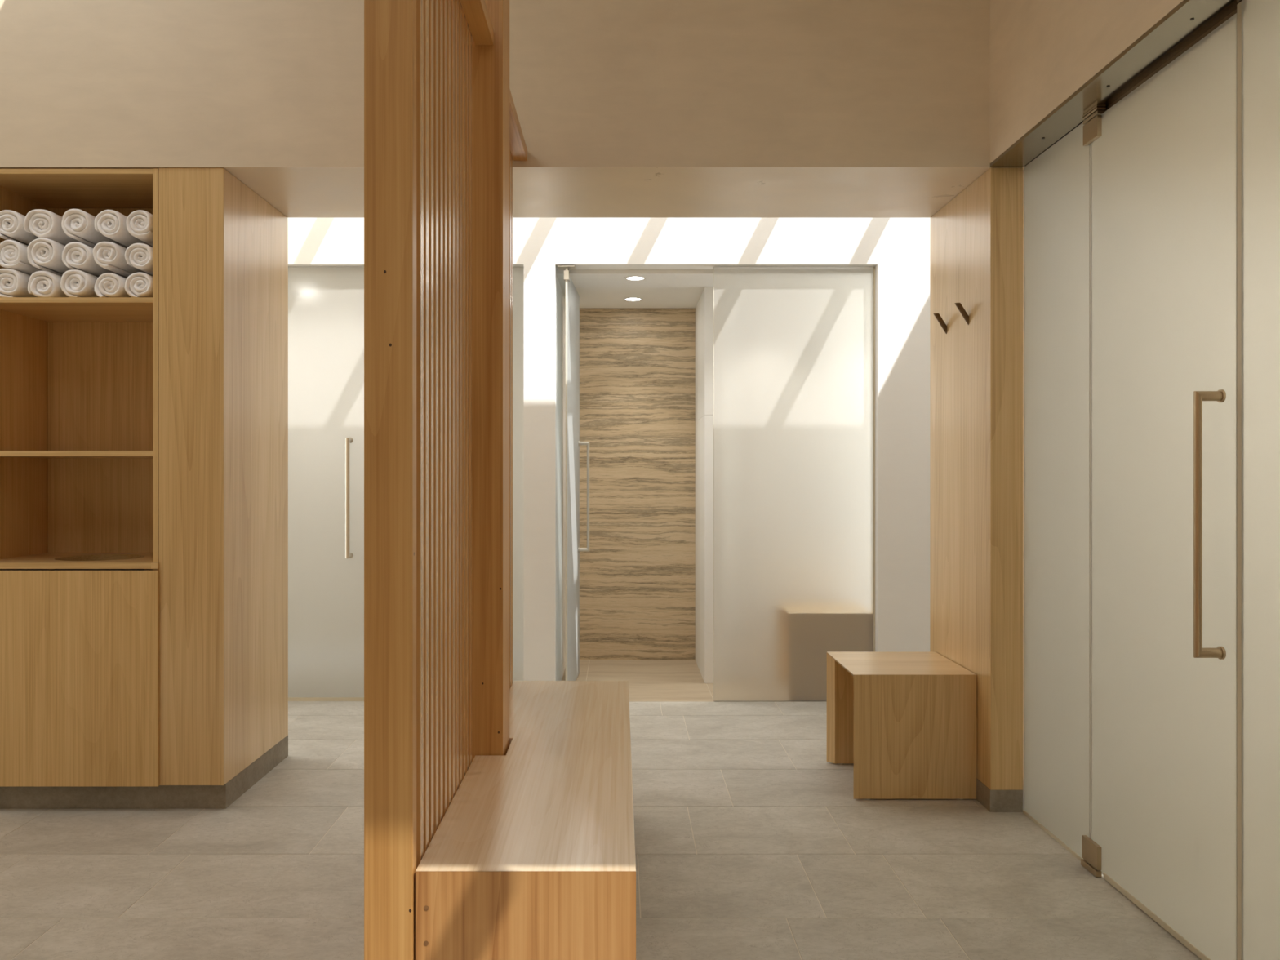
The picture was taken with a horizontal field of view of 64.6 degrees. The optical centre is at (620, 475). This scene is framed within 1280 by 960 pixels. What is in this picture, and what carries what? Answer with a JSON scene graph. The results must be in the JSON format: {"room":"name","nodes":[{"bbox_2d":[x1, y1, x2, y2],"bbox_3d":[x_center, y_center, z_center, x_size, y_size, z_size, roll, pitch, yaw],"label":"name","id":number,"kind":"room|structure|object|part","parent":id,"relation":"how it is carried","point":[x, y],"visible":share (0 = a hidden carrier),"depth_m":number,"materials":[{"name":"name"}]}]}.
{"room":"changing room","nodes":[
{"label":"changing room","id":0,"kind":"room"},
{"bbox_2d":[0,0,1023,217],"bbox_3d":[-0.400,-1.930,3.963,7.600,1.660,0.706,0,0,0],"label":"ceiling","id":1,"kind":"structure","parent":0,"point":[625,108],"depth_m":3.61,"materials":[{"name":"paint"}]},
{"bbox_2d":[556,275,565,680],"bbox_3d":[-0.422,0.050,6.045,0.156,2.300,1.150,0,0,0],"label":"door frame","id":2,"kind":"structure","parent":0,"point":[561,303],"depth_m":5.81,"materials":[{"name":"white metal"}]},
{"bbox_2d":[557,265,589,680],"bbox_3d":[-0.269,0.043,5.727,0.142,2.305,0.774,0,0,3],"label":"door","id":3,"kind":"structure","parent":2,"relation":"in","point":[573,443],"depth_m":5.66,"materials":[{"name":"clear glass"}]},
{"bbox_3d":[-0.284,-1.106,5.383,0.090,0.006,0.085,0,0,3],"label":"hinge plate","id":4,"kind":"part","parent":3,"relation":"part of","materials":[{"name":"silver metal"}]},
{"bbox_3d":[-0.268,0.053,5.736,0.010,2.270,0.752,0,0,3],"label":"pane","id":5,"kind":"part","parent":3,"relation":"part of","materials":[{"name":"clear glass"}]},
{"bbox_3d":[-0.216,0.125,6.043,0.066,0.658,0.024,0,0,3],"label":"handle","id":6,"kind":"part","parent":3,"relation":"part of","materials":[{"name":"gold metal"}]},
{"bbox_2d":[0,659,1200,959],"bbox_3d":[-0.400,1.260,2.175,7.600,0.120,9.150,0,0,0],"label":"floor","id":7,"kind":"structure","parent":0,"point":[751,844],"depth_m":3.12,"materials":[{"name":"tile"}]},
{"bbox_2d":[0,168,159,786],"bbox_3d":[-1.987,0.005,3.846,0.684,2.204,0.487,0,0,0],"label":"tall cabinet","id":8,"kind":"object","parent":7,"relation":"on","point":[79,376],"visible":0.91,"depth_m":3.77,"materials":[{"name":"brown wood"}]},
{"bbox_2d":[0,268,37,297],"bbox_3d":[-2.213,-0.692,3.802,0.117,0.109,0.341,0,0,0],"label":"rolled towel","id":9,"kind":"object","parent":8,"relation":"on","point":[13,283],"visible":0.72,"depth_m":3.64,"materials":[{"name":"white fabric"}]},
{"bbox_2d":[0,240,44,275],"bbox_3d":[-2.200,-0.799,3.804,0.110,0.105,0.341,0,0,0],"label":"rolled towel","id":10,"kind":"object","parent":9,"relation":"on","point":[13,254],"visible":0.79,"depth_m":3.65,"materials":[{"name":"white fabric"}]},
{"bbox_2d":[0,209,39,245],"bbox_3d":[-2.214,-0.908,3.806,0.119,0.103,0.344,0,0,0],"label":"rolled towel","id":11,"kind":"object","parent":10,"relation":"on","point":[11,222],"visible":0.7,"depth_m":3.65,"materials":[{"name":"white fabric"}]},
{"bbox_3d":[-2.316,0.004,3.853,0.019,2.202,0.475,0,0,0],"label":"panel","id":12,"kind":"part","parent":8,"relation":"part of","materials":[{"name":"brown wood"}]},
{"bbox_2d":[27,271,68,297],"bbox_3d":[-2.082,-0.688,3.803,0.111,0.100,0.342,0,0,0],"label":"rolled towel","id":13,"kind":"object","parent":8,"relation":"on","point":[41,283],"visible":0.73,"depth_m":3.64,"materials":[{"name":"white fabric"}]},
{"bbox_2d":[26,237,71,276],"bbox_3d":[-2.083,-0.800,3.799,0.117,0.108,0.340,0,0,0],"label":"rolled towel","id":14,"kind":"object","parent":13,"relation":"on","point":[43,254],"visible":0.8,"depth_m":3.64,"materials":[{"name":"white fabric"}]},
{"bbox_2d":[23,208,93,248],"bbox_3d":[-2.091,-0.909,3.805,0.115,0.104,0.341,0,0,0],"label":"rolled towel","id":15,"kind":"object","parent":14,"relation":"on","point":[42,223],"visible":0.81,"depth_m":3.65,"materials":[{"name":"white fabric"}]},
{"bbox_3d":[-1.988,-1.087,3.853,0.636,0.018,0.475,0,0,0],"label":"panel","id":16,"kind":"part","parent":8,"relation":"part of","materials":[{"name":"brown wood"}]},
{"bbox_2d":[0,450,152,457],"bbox_3d":[-1.988,-0.080,3.846,0.636,0.019,0.461,0,0,0],"label":"shelf","id":17,"kind":"object","parent":8,"relation":"attached to","point":[3,454],"depth_m":3.62,"materials":[{"name":"brown wood"}]},
{"bbox_2d":[0,297,152,322],"bbox_3d":[-1.988,-0.627,3.846,0.636,0.019,0.461,0,0,0],"label":"shelf","id":18,"kind":"object","parent":8,"relation":"attached to","point":[28,309],"depth_m":3.77,"materials":[{"name":"brown wood"}]},
{"bbox_2d":[0,552,152,568],"bbox_3d":[-1.988,0.321,3.840,0.636,0.022,0.474,0,0,0],"label":"countertop","id":19,"kind":"structure","parent":8,"relation":"on","point":[46,560],"depth_m":3.67,"materials":[{"name":"brown wood"}]},
{"bbox_2d":[60,269,98,297],"bbox_3d":[-1.960,-0.690,3.799,0.106,0.104,0.341,0,0,0],"label":"rolled towel","id":20,"kind":"object","parent":8,"relation":"on","point":[73,282],"visible":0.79,"depth_m":3.64,"materials":[{"name":"white fabric"}]},
{"bbox_2d":[62,241,127,278],"bbox_3d":[-1.961,-0.794,3.803,0.110,0.096,0.341,0,0,0],"label":"rolled towel","id":21,"kind":"object","parent":20,"relation":"on","point":[75,255],"visible":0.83,"depth_m":3.65,"materials":[{"name":"white fabric"}]},
{"bbox_2d":[61,208,127,248],"bbox_3d":[-1.962,-0.910,3.807,0.109,0.106,0.341,0,0,0],"label":"rolled towel","id":22,"kind":"object","parent":21,"relation":"on","point":[78,224],"visible":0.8,"depth_m":3.65,"materials":[{"name":"white fabric"}]},
{"bbox_3d":[-1.987,0.722,3.608,0.684,0.769,0.011,0,0,0],"label":"door","id":23,"kind":"part","parent":8,"relation":"part of","materials":[{"name":"brown wood"}]},
{"bbox_3d":[-1.988,0.013,4.084,0.635,2.181,0.012,0,0,0],"label":"panel","id":24,"kind":"part","parent":8,"relation":"part of","materials":[{"name":"brown wood"}]},
{"bbox_2d":[94,272,131,297],"bbox_3d":[-1.840,-0.685,3.804,0.110,0.094,0.344,0,0,0],"label":"rolled towel","id":25,"kind":"object","parent":8,"relation":"on","point":[108,284],"visible":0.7,"depth_m":3.65,"materials":[{"name":"white fabric"}]},
{"bbox_2d":[93,241,151,277],"bbox_3d":[-1.847,-0.794,3.799,0.102,0.095,0.340,0,0,0],"label":"rolled towel","id":26,"kind":"object","parent":25,"relation":"on","point":[108,255],"visible":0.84,"depth_m":3.64,"materials":[{"name":"white fabric"}]},
{"bbox_2d":[94,209,152,247],"bbox_3d":[-1.845,-0.908,3.803,0.113,0.102,0.340,0,0,0],"label":"rolled towel","id":27,"kind":"object","parent":26,"relation":"on","point":[111,224],"visible":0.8,"depth_m":3.64,"materials":[{"name":"white fabric"}]},
{"bbox_2d":[124,271,152,297],"bbox_3d":[-1.736,-0.686,3.804,0.102,0.096,0.341,0,0,0],"label":"rolled towel","id":28,"kind":"object","parent":8,"relation":"on","point":[139,284],"visible":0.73,"depth_m":3.64,"materials":[{"name":"white fabric"}]},
{"bbox_2d":[124,243,152,275],"bbox_3d":[-1.738,-0.793,3.810,0.113,0.094,0.338,0,0,0],"label":"rolled towel","id":29,"kind":"object","parent":28,"relation":"on","point":[138,255],"visible":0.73,"depth_m":3.65,"materials":[{"name":"white fabric"}]},
{"bbox_2d":[126,209,152,245],"bbox_3d":[-1.737,-0.908,3.808,0.099,0.102,0.340,0,0,0],"label":"rolled towel","id":30,"kind":"object","parent":29,"relation":"on","point":[140,222],"visible":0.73,"depth_m":3.65,"materials":[{"name":"white fabric"}]},
{"bbox_3d":[-1.659,0.004,3.853,0.019,2.202,0.475,0,0,0],"label":"panel","id":31,"kind":"part","parent":8,"relation":"part of","materials":[{"name":"brown wood"}]},
{"bbox_2d":[0,735,288,808],"bbox_3d":[-1.883,1.154,3.993,0.923,0.092,0.686,0,0,0],"label":"baseboard","id":32,"kind":"structure","parent":7,"relation":"on","point":[161,797],"depth_m":3.65,"materials":[{"name":"stone"}]},
{"bbox_2d":[159,168,288,785],"bbox_3d":[-1.532,0.004,3.966,0.232,2.205,0.701,0,0,0],"label":"wall pier","id":33,"kind":"object","parent":32,"relation":"on","point":[224,247],"visible":1,"depth_m":3.62,"materials":[{"name":"brown wood"}]},
{"bbox_2d":[364,0,527,959],"bbox_3d":[-0.389,-0.779,2.735,0.164,3.958,1.746,0,0,0],"label":"slatted screen","id":34,"kind":"object","parent":7,"relation":"on","point":[443,135],"visible":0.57,"depth_m":2.00,"materials":[{"name":"brown wood"}]},
{"bbox_3d":[-0.427,0.020,1.881,0.090,2.360,0.038,0,0,0],"label":"post","id":35,"kind":"part","parent":34,"relation":"part of","materials":[{"name":"brown wood"}]},
{"bbox_3d":[-0.355,-1.143,2.255,0.049,0.037,0.785,0,0,0],"label":"rail","id":36,"kind":"part","parent":34,"relation":"part of","materials":[{"name":"brown wood"}]},
{"bbox_3d":[-0.389,-0.779,2.728,0.163,3.958,0.160,0,0,0],"label":"post","id":37,"kind":"part","parent":34,"relation":"part of","materials":[{"name":"brown wood"}]},
{"bbox_3d":[-0.355,-1.141,3.208,0.049,0.038,0.799,0,0,0],"label":"rail","id":38,"kind":"part","parent":34,"relation":"part of","materials":[{"name":"brown wood"}]},
{"bbox_2d":[415,680,635,959],"bbox_3d":[-0.174,0.965,2.737,0.407,0.470,1.739,0,0,0],"label":"bench","id":39,"kind":"object","parent":7,"relation":"on","point":[531,856],"visible":0.97,"depth_m":2.00,"materials":[{"name":"beige wood"}]},
{"bbox_3d":[-0.174,0.752,2.737,0.407,0.045,1.738,0,0,0],"label":"seat","id":40,"kind":"part","parent":39,"relation":"part of","materials":[{"name":"beige wood"}]},
{"bbox_3d":[-0.174,0.965,1.891,0.407,0.470,0.045,0,0,0],"label":"panel","id":41,"kind":"part","parent":39,"relation":"part of","materials":[{"name":"brown wood"}]},
{"bbox_2d":[826,651,976,799],"bbox_3d":[1.089,0.968,3.987,0.454,0.464,0.489,0,0,0],"label":"stool","id":42,"kind":"object","parent":7,"relation":"on","point":[905,722],"visible":1,"depth_m":3.74,"materials":[{"name":"brown wood"}]},
{"bbox_3d":[1.089,0.966,4.217,0.454,0.458,0.030,0,0,0],"label":"panel","id":43,"kind":"part","parent":42,"relation":"part of","materials":[{"name":"brown wood"}]},
{"bbox_3d":[1.089,0.966,3.758,0.454,0.458,0.030,0,0,0],"label":"panel","id":44,"kind":"part","parent":42,"relation":"part of","materials":[{"name":"brown wood"}]},
{"bbox_2d":[929,167,1022,790],"bbox_3d":[1.377,0.011,3.963,0.115,2.220,0.706,0,0,0],"label":"wall pier","id":45,"kind":"object","parent":7,"relation":"on","point":[976,238],"visible":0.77,"depth_m":3.68,"materials":[{"name":"brown wood"}]},
{"bbox_2d":[933,313,946,333],"bbox_3d":[1.294,-0.614,4.100,0.052,0.083,0.019,0,0,0],"label":"wall hook","id":46,"kind":"object","parent":45,"relation":"attached to","point":[937,316],"visible":1,"depth_m":4.09,"materials":[{"name":"brown metal"}]},
{"bbox_2d":[954,302,968,324],"bbox_3d":[1.294,-0.612,3.840,0.052,0.083,0.019,0,0,0],"label":"wall hook","id":47,"kind":"object","parent":45,"relation":"attached to","point":[959,306],"visible":1,"depth_m":3.83,"materials":[{"name":"brown metal"}]},
{"bbox_2d":[976,777,1022,812],"bbox_3d":[1.377,1.161,3.963,0.116,0.079,0.705,0,0,0],"label":"baseboard","id":48,"kind":"structure","parent":45,"relation":"attached to","point":[994,801],"depth_m":3.61,"materials":[{"name":"stone"}]},
{"bbox_2d":[288,217,929,680],"bbox_3d":[0.050,-0.780,5.400,6.700,3.960,0.140,0,0,0],"label":"wall","id":49,"kind":"structure","parent":0,"point":[898,249],"depth_m":5.33,"materials":[{"name":"white paint"}]},
{"bbox_2d":[288,266,364,701],"bbox_3d":[-1.742,0.044,5.352,0.810,2.307,0.077,0,0,0],"label":"door","id":50,"kind":"structure","parent":49,"relation":"in","point":[326,304],"depth_m":5.38,"materials":[{"name":"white glass"}]},
{"bbox_3d":[-1.434,0.118,5.347,0.024,0.636,0.066,0,0,0],"label":"handle","id":51,"kind":"part","parent":50,"relation":"part of","materials":[{"name":"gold metal"}]},
{"bbox_2d":[512,266,523,682],"bbox_3d":[-0.921,0.044,5.386,0.821,2.307,0.011,0,0,0],"label":"window","id":52,"kind":"structure","parent":49,"relation":"in","point":[517,272],"depth_m":5.38,"materials":[{"name":"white glass"}]},
{"bbox_2d":[713,266,875,701],"bbox_3d":[0.925,0.045,5.386,0.858,2.309,0.011,0,0,0],"label":"glass panel","id":53,"kind":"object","parent":49,"relation":"in","point":[794,347],"depth_m":5.38,"materials":[{"name":"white frosted glass"}]},
{"bbox_2d":[556,270,713,308],"bbox_3d":[0.750,-1.155,6.066,2.500,0.129,1.189,0,0,0],"label":"ceiling","id":54,"kind":"structure","parent":0,"point":[596,289],"depth_m":5.85,"materials":[{"name":"white paint"}]},
{"bbox_2d":[623,297,642,301],"bbox_3d":[0.079,-1.089,6.250,0.118,0.003,0.118,0,0,0],"label":"recessed light","id":55,"kind":"object","parent":54,"relation":"in","point":[628,299],"visible":1,"depth_m":6.25,"materials":[{"name":"white"}]},
{"bbox_2d":[625,297,640,300],"bbox_3d":[0.079,-1.089,6.250,0.093,0.002,0.093,0,0,0],"label":"diffuser","id":56,"kind":"object","parent":55,"relation":"attached to","point":[626,299],"depth_m":6.24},
{"bbox_2d":[624,275,645,280],"bbox_3d":[0.083,-1.089,5.585,0.118,0.003,0.118,0,0,0],"label":"recessed light","id":57,"kind":"object","parent":54,"relation":"in","point":[629,277],"visible":1,"depth_m":5.58,"materials":[{"name":"white"}]},
{"bbox_2d":[626,276,643,279],"bbox_3d":[0.083,-1.089,5.585,0.093,0.002,0.093,0,0,0],"label":"diffuser","id":58,"kind":"object","parent":57,"relation":"attached to","point":[628,277],"depth_m":5.59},
{"bbox_2d":[579,308,695,659],"bbox_3d":[0.203,0.050,6.630,1.094,2.300,0.060,0,0,0],"label":"wall","id":59,"kind":"structure","parent":0,"point":[637,366],"depth_m":6.60,"materials":[{"name":"stone"}]},
{"bbox_2d":[695,287,713,683],"bbox_3d":[1.194,0.055,6.224,1.412,2.290,0.748,0,0,0],"label":"wall shower partition","id":60,"kind":"structure","parent":0,"point":[704,307],"depth_m":5.90,"materials":[{"name":"white tile"}]},
{"bbox_2d":[1022,169,1023,808],"bbox_3d":[2.275,-0.100,2.850,1.650,2.600,3.100,0,0,0],"label":"wall","id":61,"kind":"structure","parent":0,"point":[1023,170],"depth_m":3.64,"materials":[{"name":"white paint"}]},
{"bbox_2d":[989,0,1183,164],"bbox_3d":[1.468,-1.936,2.455,0.303,1.648,2.310,0,0,0],"label":"wall","id":62,"kind":"structure","parent":0,"point":[1042,52],"depth_m":3.13,"materials":[{"name":"paint"}]},
{"bbox_2d":[1022,122,1090,861],"bbox_3d":[1.441,0.051,3.351,0.016,2.298,0.509,0,0,0],"label":"glass panel","id":63,"kind":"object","parent":62,"relation":"in","point":[1057,182],"depth_m":3.31,"materials":[{"name":"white frosted glass"}]},
{"bbox_2d":[990,0,1242,167],"bbox_3d":[1.419,-1.093,2.454,0.202,0.035,2.309,0,0,0],"label":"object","id":64,"kind":"structure","parent":62,"relation":"attached to","point":[1190,21],"depth_m":2.75,"materials":[{"name":"silver metal"}]},
{"bbox_2d":[1080,13,1236,959],"bbox_3d":[1.410,0.050,2.742,0.078,2.298,0.760,0,0,0],"label":"door","id":65,"kind":"structure","parent":62,"relation":"in","point":[1163,157],"depth_m":2.66,"materials":[{"name":"frosted glass"},{"name":"brushed bronze"}]},
{"bbox_3d":[1.435,-1.096,3.068,0.028,0.007,0.095,0,0,0],"label":"hinge plate","id":66,"kind":"part","parent":65,"relation":"part of","materials":[{"name":"brown metal"}]},
{"bbox_3d":[1.404,0.117,2.418,0.066,0.637,0.024,0,0,0],"label":"handle","id":67,"kind":"part","parent":65,"relation":"part of","materials":[{"name":"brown metal"}]},
{"bbox_2d":[1236,0,1279,959],"bbox_3d":[1.443,0.049,1.834,0.012,2.294,1.052,0,0,0],"label":"glass panel","id":68,"kind":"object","parent":62,"relation":"in","point":[1258,21],"depth_m":2.27,"materials":[{"name":"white frosted glass"}]}
]}

